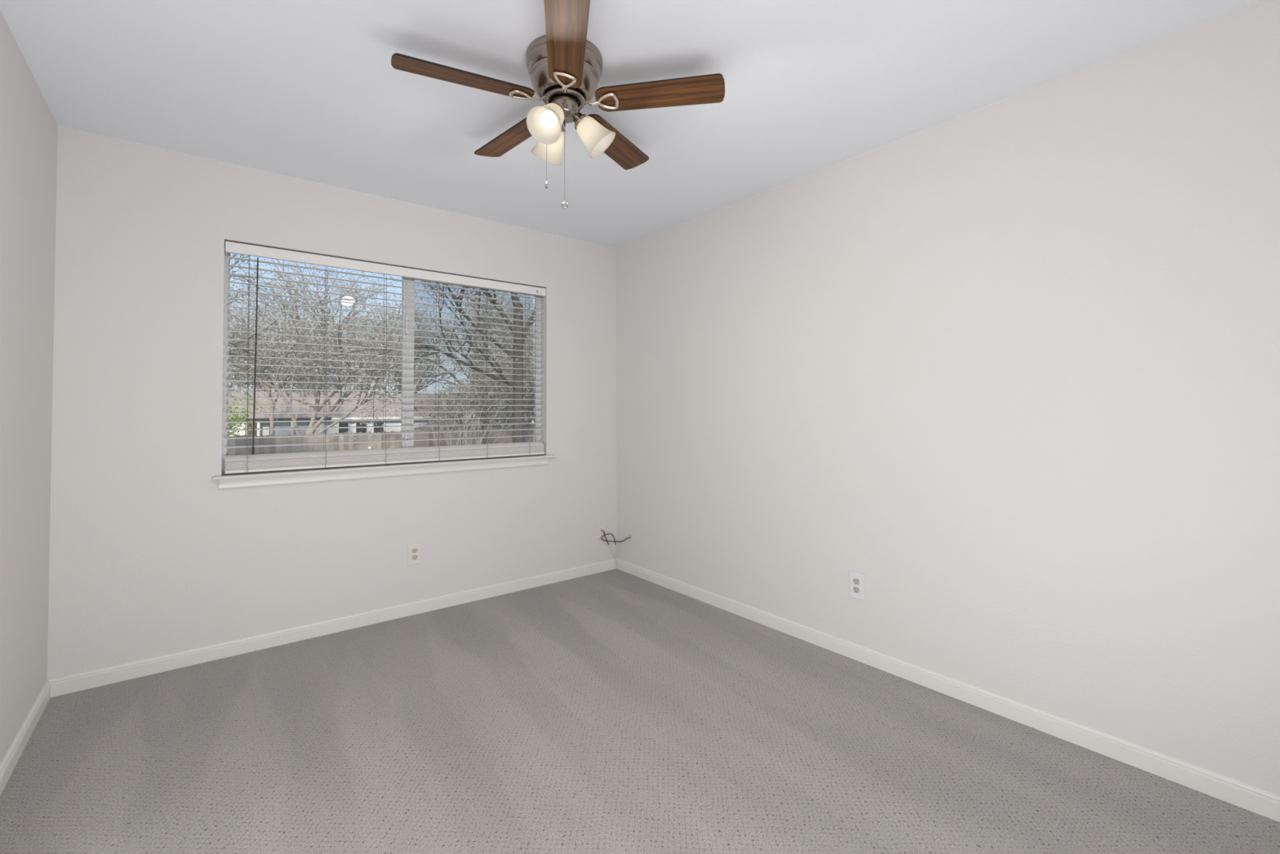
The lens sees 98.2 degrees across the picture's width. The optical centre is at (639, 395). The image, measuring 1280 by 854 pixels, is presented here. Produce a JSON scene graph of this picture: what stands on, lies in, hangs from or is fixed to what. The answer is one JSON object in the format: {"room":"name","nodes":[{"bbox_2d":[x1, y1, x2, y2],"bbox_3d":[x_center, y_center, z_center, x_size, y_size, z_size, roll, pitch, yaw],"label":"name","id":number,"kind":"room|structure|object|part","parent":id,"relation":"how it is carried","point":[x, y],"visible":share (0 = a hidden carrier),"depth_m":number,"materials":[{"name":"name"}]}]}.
{"room":"empty bedroom","nodes":[
{"label":"empty bedroom","id":0,"kind":"room"},
{"bbox_2d":[0,9,57,763],"bbox_3d":[-1.398,0.068,0.851,0.150,2.540,4.050,1,-2,-39],"label":"wall","id":1,"kind":"structure","parent":0,"point":[28,129],"depth_m":1.97,"materials":[{"name":"paint"}]},
{"bbox_2d":[0,679,50,795],"bbox_3d":[-1.331,1.202,0.878,0.013,0.073,3.750,1,-2,-39],"label":"baseboard","id":2,"kind":"structure","parent":1,"relation":"attached to","point":[11,757],"depth_m":1.98,"materials":[{"name":"white paint"}]},
{"bbox_2d":[47,125,617,679],"bbox_3d":[-1.391,0.120,3.351,2.980,2.540,0.150,1,-2,-39],"label":"wall","id":3,"kind":"structure","parent":0,"point":[149,557],"depth_m":2.72,"materials":[{"name":"paint"}]},
{"bbox_2d":[48,558,616,697],"bbox_3d":[-1.337,1.252,3.264,2.980,0.073,0.013,1,-2,-39],"label":"baseboard","id":4,"kind":"structure","parent":3,"relation":"attached to","point":[77,682],"depth_m":2.89,"materials":[{"name":"white paint"}]},
{"bbox_2d":[213,243,555,488],"bbox_3d":[-1.377,-0.150,3.338,1.885,1.232,0.176,1,-2,-39],"label":"window","id":5,"kind":"structure","parent":3,"relation":"in","point":[331,473],"depth_m":3.33,"materials":[{"name":"white plastic"}]},
{"bbox_3d":[-1.769,-0.185,3.113,0.881,1.113,0.022,1,-2,-39],"label":"fixed sash","id":6,"kind":"part","parent":5,"relation":"part of","materials":[{"name":"clear glass"}]},
{"bbox_3d":[-1.358,0.410,3.304,1.885,0.013,0.118,1,-2,-39],"label":"sill","id":7,"kind":"part","parent":5,"relation":"part of","materials":[{"name":"white paint"}]},
{"bbox_2d":[224,240,546,473],"bbox_3d":[-1.375,-0.184,3.320,1.792,1.158,0.081,1,-2,-39],"label":"window blind","id":8,"kind":"object","parent":5,"relation":"attached to","point":[311,460],"visible":1,"depth_m":3.15,"materials":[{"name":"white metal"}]},
{"bbox_3d":[-1.999,-0.171,2.826,0.009,1.112,0.074,1,-2,-39],"label":"ladder cord","id":9,"kind":"part","parent":8,"relation":"part of","materials":[{"name":"white fabric"}]},
{"bbox_3d":[-1.727,-0.167,3.043,0.008,1.112,0.074,1,-2,-39],"label":"ladder cord","id":10,"kind":"part","parent":8,"relation":"part of","materials":[{"name":"white fabric"}]},
{"bbox_3d":[-1.372,0.389,3.308,1.774,0.013,0.052,1,-2,-39],"label":"rail","id":11,"kind":"part","parent":8,"relation":"part of","materials":[{"name":"white plastic"}]},
{"bbox_3d":[-1.488,-0.164,3.234,0.009,1.112,0.074,1,-2,-39],"label":"ladder cord","id":12,"kind":"part","parent":8,"relation":"part of","materials":[{"name":"white fabric"}]},
{"bbox_3d":[-1.250,-0.161,3.424,0.009,1.112,0.074,1,-2,-39],"label":"ladder cord","id":13,"kind":"part","parent":8,"relation":"part of","materials":[{"name":"white fabric"}]},
{"bbox_3d":[-1.009,-0.158,3.616,0.008,1.112,0.074,1,-2,-39],"label":"ladder cord","id":14,"kind":"part","parent":8,"relation":"part of","materials":[{"name":"white fabric"}]},
{"bbox_3d":[-0.772,-0.154,3.805,0.009,1.112,0.074,1,-2,-39],"label":"ladder cord","id":15,"kind":"part","parent":8,"relation":"part of","materials":[{"name":"white fabric"}]},
{"bbox_3d":[-1.409,-0.170,3.350,0.009,1.040,0.008,1,-2,-39],"label":"pull rail","id":16,"kind":"part","parent":5,"relation":"part of","materials":[{"name":"white plastic"}]},
{"bbox_3d":[-1.081,-0.177,3.631,0.909,1.113,0.022,1,-2,-39],"label":"sliding sash","id":17,"kind":"part","parent":5,"relation":"part of","materials":[{"name":"clear glass"}]},
{"bbox_2d":[407,542,421,565],"bbox_3d":[-1.333,0.935,3.276,0.078,0.125,0.009,1,-2,-39],"label":"wall outlet","id":18,"kind":"object","parent":3,"relation":"attached to","point":[414,550],"visible":1,"depth_m":3.27,"materials":[{"name":"white plastic"}]},
{"bbox_2d":[411,554,417,559],"bbox_3d":[-1.332,0.955,3.275,0.034,0.028,0.004,1,-2,-39],"label":"receptacle","id":19,"kind":"object","parent":18,"relation":"attached to","point":[414,557],"depth_m":3.27,"materials":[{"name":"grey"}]},
{"bbox_2d":[411,547,417,553],"bbox_3d":[-1.332,0.915,3.276,0.034,0.028,0.004,1,-2,-39],"label":"receptacle","id":20,"kind":"object","parent":18,"relation":"attached to","point":[414,550],"depth_m":3.27,"materials":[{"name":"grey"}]},
{"bbox_2d":[597,521,604,538],"bbox_3d":[-0.283,0.998,4.108,0.068,0.116,0.017,1,-2,-39],"label":"cable wall plate","id":21,"kind":"object","parent":3,"relation":"attached to","point":[601,526],"visible":1,"depth_m":4.11,"materials":[{"name":"white plastic"}]},
{"bbox_2d":[601,529,616,568],"bbox_3d":[-0.225,1.147,4.130,0.132,0.305,0.021,1,-2,-39],"label":"coaxial cable","id":22,"kind":"object","parent":21,"relation":"hanging from","point":[602,531],"visible":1,"depth_m":4.13,"materials":[{"name":"black plastic"}]},
{"bbox_2d":[0,0,1257,247],"bbox_3d":[-0.179,-1.260,1.855,3.280,0.150,4.050,1,-2,-39],"label":"ceiling","id":23,"kind":"structure","parent":0,"point":[308,90],"depth_m":2.07,"materials":[{"name":"paint"}]},
{"bbox_2d":[391,0,724,208],"bbox_3d":[-0.290,-0.926,1.950,1.069,0.514,1.052,1,-2,-39],"label":"ceiling fan","id":24,"kind":"object","parent":23,"relation":"hanging from","point":[565,68],"visible":1,"depth_m":1.86,"materials":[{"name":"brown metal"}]},
{"bbox_3d":[-0.563,-1.024,1.790,0.440,0.007,0.122,0,10,-26],"label":"blade","id":25,"kind":"part","parent":24,"relation":"part of","materials":[{"name":"brown wood"}]},
{"bbox_3d":[-0.497,-1.016,2.177,0.122,0.006,0.440,-15,10,-43],"label":"blade","id":26,"kind":"part","parent":24,"relation":"part of","materials":[{"name":"brown wood"}]},
{"bbox_3d":[-0.301,-0.922,1.847,0.121,0.106,0.121,-1,-44,23],"label":"lamp shade","id":27,"kind":"part","parent":24,"relation":"part of","materials":[{"name":"white glass"}]},
{"bbox_3d":[-0.326,-0.865,1.935,0.008,0.237,0.008,1,-2,-39],"label":"pull chain","id":28,"kind":"part","parent":24,"relation":"part of","materials":[{"name":"silver metal"}]},
{"bbox_3d":[-0.322,-0.918,2.014,0.121,0.106,0.121,1,41,-37],"label":"lamp shade","id":29,"kind":"part","parent":24,"relation":"part of","materials":[{"name":"white glass"}]},
{"bbox_3d":[-0.298,-0.929,1.853,0.057,0.082,0.057,-1,-44,23],"label":"bulb","id":30,"kind":"part","parent":24,"relation":"part of","materials":[{"name":"white glass"}]},
{"bbox_3d":[-0.215,-1.029,1.607,0.122,0.006,0.440,12,-3,-8],"label":"blade","id":31,"kind":"part","parent":24,"relation":"part of","materials":[{"name":"brown wood"}]},
{"bbox_3d":[-0.167,-0.920,1.949,0.121,0.106,0.121,-43,4,-6],"label":"lamp shade","id":32,"kind":"part","parent":24,"relation":"part of","materials":[{"name":"white glass"}]},
{"bbox_3d":[-0.108,-1.016,2.235,0.122,0.006,0.440,-14,-7,27],"label":"blade","id":33,"kind":"part","parent":24,"relation":"part of","materials":[{"name":"brown wood"}]},
{"bbox_3d":[0.066,-1.024,1.883,0.440,0.006,0.122,0,-13,10],"label":"blade","id":34,"kind":"part","parent":24,"relation":"part of","materials":[{"name":"brown wood"}]},
{"bbox_2d":[0,568,1279,853],"bbox_3d":[-0.171,1.304,1.801,2.980,0.100,3.750,1,-2,-39],"label":"floor","id":35,"kind":"structure","parent":0,"point":[615,711],"depth_m":1.93,"materials":[{"name":"carpet"}]},
{"bbox_2d":[616,0,1279,795],"bbox_3d":[1.048,0.101,2.803,0.150,2.540,4.050,1,-2,-39],"label":"wall","id":36,"kind":"structure","parent":0,"point":[1009,366],"depth_m":2.16,"materials":[{"name":"paint"}]},
{"bbox_2d":[848,570,864,600],"bbox_3d":[1.043,0.913,2.668,0.009,0.125,0.078,1,-2,-39],"label":"wall outlet","id":37,"kind":"object","parent":36,"relation":"attached to","point":[856,580],"visible":1,"depth_m":2.67,"materials":[{"name":"white plastic"}]},
{"bbox_2d":[853,586,859,593],"bbox_3d":[1.042,0.933,2.667,0.004,0.028,0.034,1,-2,-39],"label":"receptacle","id":38,"kind":"object","parent":37,"relation":"attached to","point":[855,588],"depth_m":2.67,"materials":[{"name":"grey plastic"}]},
{"bbox_2d":[853,577,859,584],"bbox_3d":[1.042,0.893,2.667,0.004,0.028,0.034,1,-2,-39],"label":"receptacle","id":39,"kind":"object","parent":37,"relation":"attached to","point":[855,580],"depth_m":2.67,"materials":[{"name":"grey plastic"}]},
{"bbox_2d":[616,558,1279,822],"bbox_3d":[0.988,1.233,2.728,0.013,0.073,3.750,1,-2,-39],"label":"baseboard","id":40,"kind":"structure","parent":36,"relation":"attached to","point":[1266,803],"depth_m":2.14,"materials":[{"name":"white paint"}]},
{"bbox_3d":[-0.071,1.029,4.063,0.009,0.024,0.008,1,-2,-39],"label":"clip","id":41,"kind":"object","parent":36,"relation":"attached to","visible":0},
{"bbox_2d":[601,533,630,558],"bbox_3d":[-0.173,1.122,4.120,0.215,0.205,0.104,0,-1,6],"label":"cable","id":42,"kind":"object","parent":41,"relation":"attached to","point":[615,541],"visible":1,"depth_m":4.13,"materials":[{"name":"black plastic"}]},
{"label":"outside","id":43,"kind":"structure","parent":0,"visible":0},
{"bbox_3d":[-20.507,3.689,45.689,100.000,0.500,89.700,1,-2,-39],"label":"ground","id":44,"kind":"structure","parent":43,"visible":0},
{"bbox_2d":[227,389,273,441],"bbox_3d":[-12.504,1.272,15.188,3.227,3.135,3.667,-1,-1,15],"label":"shrub","id":45,"kind":"object","parent":44,"relation":"on","point":[230,424],"visible":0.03,"depth_m":15.97,"materials":[{"name":"green plant"}]},
{"bbox_2d":[228,321,302,391],"bbox_3d":[-25.176,-0.604,31.314,8.338,9.692,10.251,0,-1,1],"label":"tree","id":46,"kind":"object","parent":44,"relation":"on","point":[242,322],"visible":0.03,"depth_m":33.37,"materials":[{"name":"grey plant"}]},
{"bbox_2d":[228,253,318,391],"bbox_3d":[-8.348,-1.194,9.208,5.751,7.464,6.092,1,-2,-39],"label":"leafy tree","id":47,"kind":"object","parent":44,"relation":"on","point":[234,255],"visible":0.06,"depth_m":11.29,"materials":[{"name":"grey plant"}]},
{"bbox_2d":[228,284,333,435],"bbox_3d":[-13.050,-0.524,18.691,4.612,6.944,4.509,0,-1,-3],"label":"tree","id":48,"kind":"object","parent":44,"relation":"on","point":[271,417],"visible":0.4,"depth_m":18.54,"materials":[{"name":"grey plant"}]},
{"bbox_2d":[229,339,364,392],"bbox_3d":[-24.536,-0.394,39.534,10.293,8.231,11.111,1,-2,-39],"label":"tree","id":49,"kind":"object","parent":44,"relation":"on","point":[295,386],"visible":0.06,"depth_m":38.33,"materials":[{"name":"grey plant"}]},
{"bbox_2d":[228,256,373,392],"bbox_3d":[-22.142,-3.448,32.913,11.376,14.044,12.882,0,-1,-26],"label":"tree","id":50,"kind":"object","parent":44,"relation":"on","point":[297,286],"visible":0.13,"depth_m":32.76,"materials":[{"name":"grey plant"}]},
{"bbox_2d":[229,253,401,392],"bbox_3d":[-19.933,-3.614,33.994,11.001,14.407,12.338,1,-1,-32],"label":"tree","id":51,"kind":"object","parent":44,"relation":"on","point":[276,265],"visible":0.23,"depth_m":33.49,"materials":[{"name":"grey plant"}]},
{"bbox_2d":[280,302,420,393],"bbox_3d":[-16.629,-0.974,32.315,7.780,9.037,9.540,1,-2,-39],"label":"tree","id":52,"kind":"object","parent":44,"relation":"on","point":[370,323],"visible":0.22,"depth_m":31.63,"materials":[{"name":"grey plant"}]},
{"bbox_2d":[228,271,475,435],"bbox_3d":[-10.816,-0.639,18.862,8.404,7.166,7.427,-1,-1,28],"label":"tree","id":53,"kind":"object","parent":44,"relation":"on","point":[350,379],"visible":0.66,"depth_m":18.78,"materials":[{"name":"grey plant"}]},
{"bbox_2d":[227,391,512,448],"bbox_3d":[-13.946,1.644,27.392,15.000,3.580,5.957,1,-2,-39],"label":"house","id":54,"kind":"structure","parent":44,"relation":"on","point":[301,416],"depth_m":24.66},
{"bbox_3d":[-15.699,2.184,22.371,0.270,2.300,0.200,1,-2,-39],"label":"door","id":55,"kind":"part","parent":54,"relation":"part of","materials":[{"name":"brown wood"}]},
{"bbox_3d":[-15.492,2.185,22.472,0.100,2.300,0.100,1,-2,-39],"label":"porch post","id":56,"kind":"part","parent":54,"relation":"part of","materials":[{"name":"white paint"}]},
{"bbox_3d":[-14.577,2.198,23.202,0.100,2.300,0.100,1,-2,-39],"label":"porch post","id":57,"kind":"part","parent":54,"relation":"part of","materials":[{"name":"white paint"}]},
{"bbox_3d":[-13.114,1.581,24.498,0.370,0.780,0.020,1,-2,-39],"label":"pane","id":58,"kind":"part","parent":54,"relation":"part of","materials":[{"name":"grey"}]},
{"bbox_3d":[-12.552,1.588,24.947,0.430,0.780,0.020,1,-2,-39],"label":"pane","id":59,"kind":"part","parent":54,"relation":"part of","materials":[{"name":"grey glass"}]},
{"bbox_3d":[-11.985,1.596,25.399,0.420,0.780,0.020,1,-2,-39],"label":"pane","id":60,"kind":"part","parent":54,"relation":"part of","materials":[{"name":"grey glass"}]},
{"bbox_2d":[227,426,534,474],"bbox_3d":[-8.328,1.893,15.662,25.562,1.755,0.158,1,-2,-39],"label":"privacy fence","id":61,"kind":"object","parent":44,"relation":"on","point":[315,439],"visible":0.16,"depth_m":15.66,"materials":[{"name":"grey wood"}]},
{"bbox_2d":[311,280,474,393],"bbox_3d":[-15.859,-1.844,34.973,10.740,10.884,7.800,-1,-1,27],"label":"tree","id":62,"kind":"object","parent":44,"relation":"on","point":[428,381],"visible":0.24,"depth_m":33.96,"materials":[{"name":"grey plant"}]},
{"bbox_2d":[252,268,534,449],"bbox_3d":[-4.104,-1.770,13.985,8.887,8.983,6.929,1,-2,-39],"label":"oak tree","id":63,"kind":"object","parent":44,"relation":"on","point":[518,384],"visible":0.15,"depth_m":14.02,"materials":[{"name":"grey plant"}]},
{"bbox_2d":[350,283,534,400],"bbox_3d":[-11.257,-3.132,36.187,14.015,13.484,9.857,1,-1,-30],"label":"tree","id":64,"kind":"object","parent":44,"relation":"on","point":[460,344],"visible":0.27,"depth_m":35.33,"materials":[{"name":"grey plant"}]},
{"bbox_2d":[413,419,502,431],"bbox_3d":[-8.331,2.201,25.434,4.650,2.150,2.800,1,-2,-39],"label":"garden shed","id":65,"kind":"object","parent":44,"relation":"on","point":[418,428],"visible":0.04,"depth_m":24.81,"materials":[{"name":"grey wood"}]},
{"bbox_2d":[413,371,528,459],"bbox_3d":[-4.330,1.023,15.008,3.912,3.458,2.974,1,-2,-39],"label":"bare shrub","id":66,"kind":"object","parent":44,"relation":"on","point":[479,402],"visible":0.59,"depth_m":14.91,"materials":[{"name":"beige plant"}]},
{"bbox_2d":[413,354,534,430],"bbox_3d":[-6.159,0.820,21.700,5.048,4.942,5.090,0,-1,-23],"label":"tree","id":67,"kind":"object","parent":44,"relation":"on","point":[471,395],"visible":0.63,"depth_m":21.25,"materials":[{"name":"grey plant"}]},
{"bbox_2d":[439,288,534,377],"bbox_3d":[-7.200,-3.268,37.990,11.838,13.806,14.788,1,-2,-39],"label":"tree","id":68,"kind":"object","parent":44,"relation":"on","point":[511,341],"visible":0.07,"depth_m":36.98,"materials":[{"name":"grey plant"}]},
{"bbox_2d":[447,315,534,429],"bbox_3d":[-5.171,-0.042,22.989,5.549,6.713,5.562,0,-1,-14],"label":"tree","id":69,"kind":"object","parent":44,"relation":"on","point":[532,361],"visible":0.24,"depth_m":21.96,"materials":[{"name":"grey plant"}]},
{"bbox_2d":[469,324,534,427],"bbox_3d":[-4.994,-0.342,26.865,6.355,7.474,7.058,1,-2,-39],"label":"tree","id":70,"kind":"object","parent":44,"relation":"on","point":[508,342],"visible":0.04,"depth_m":26.65,"materials":[{"name":"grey plant"}]}
]}

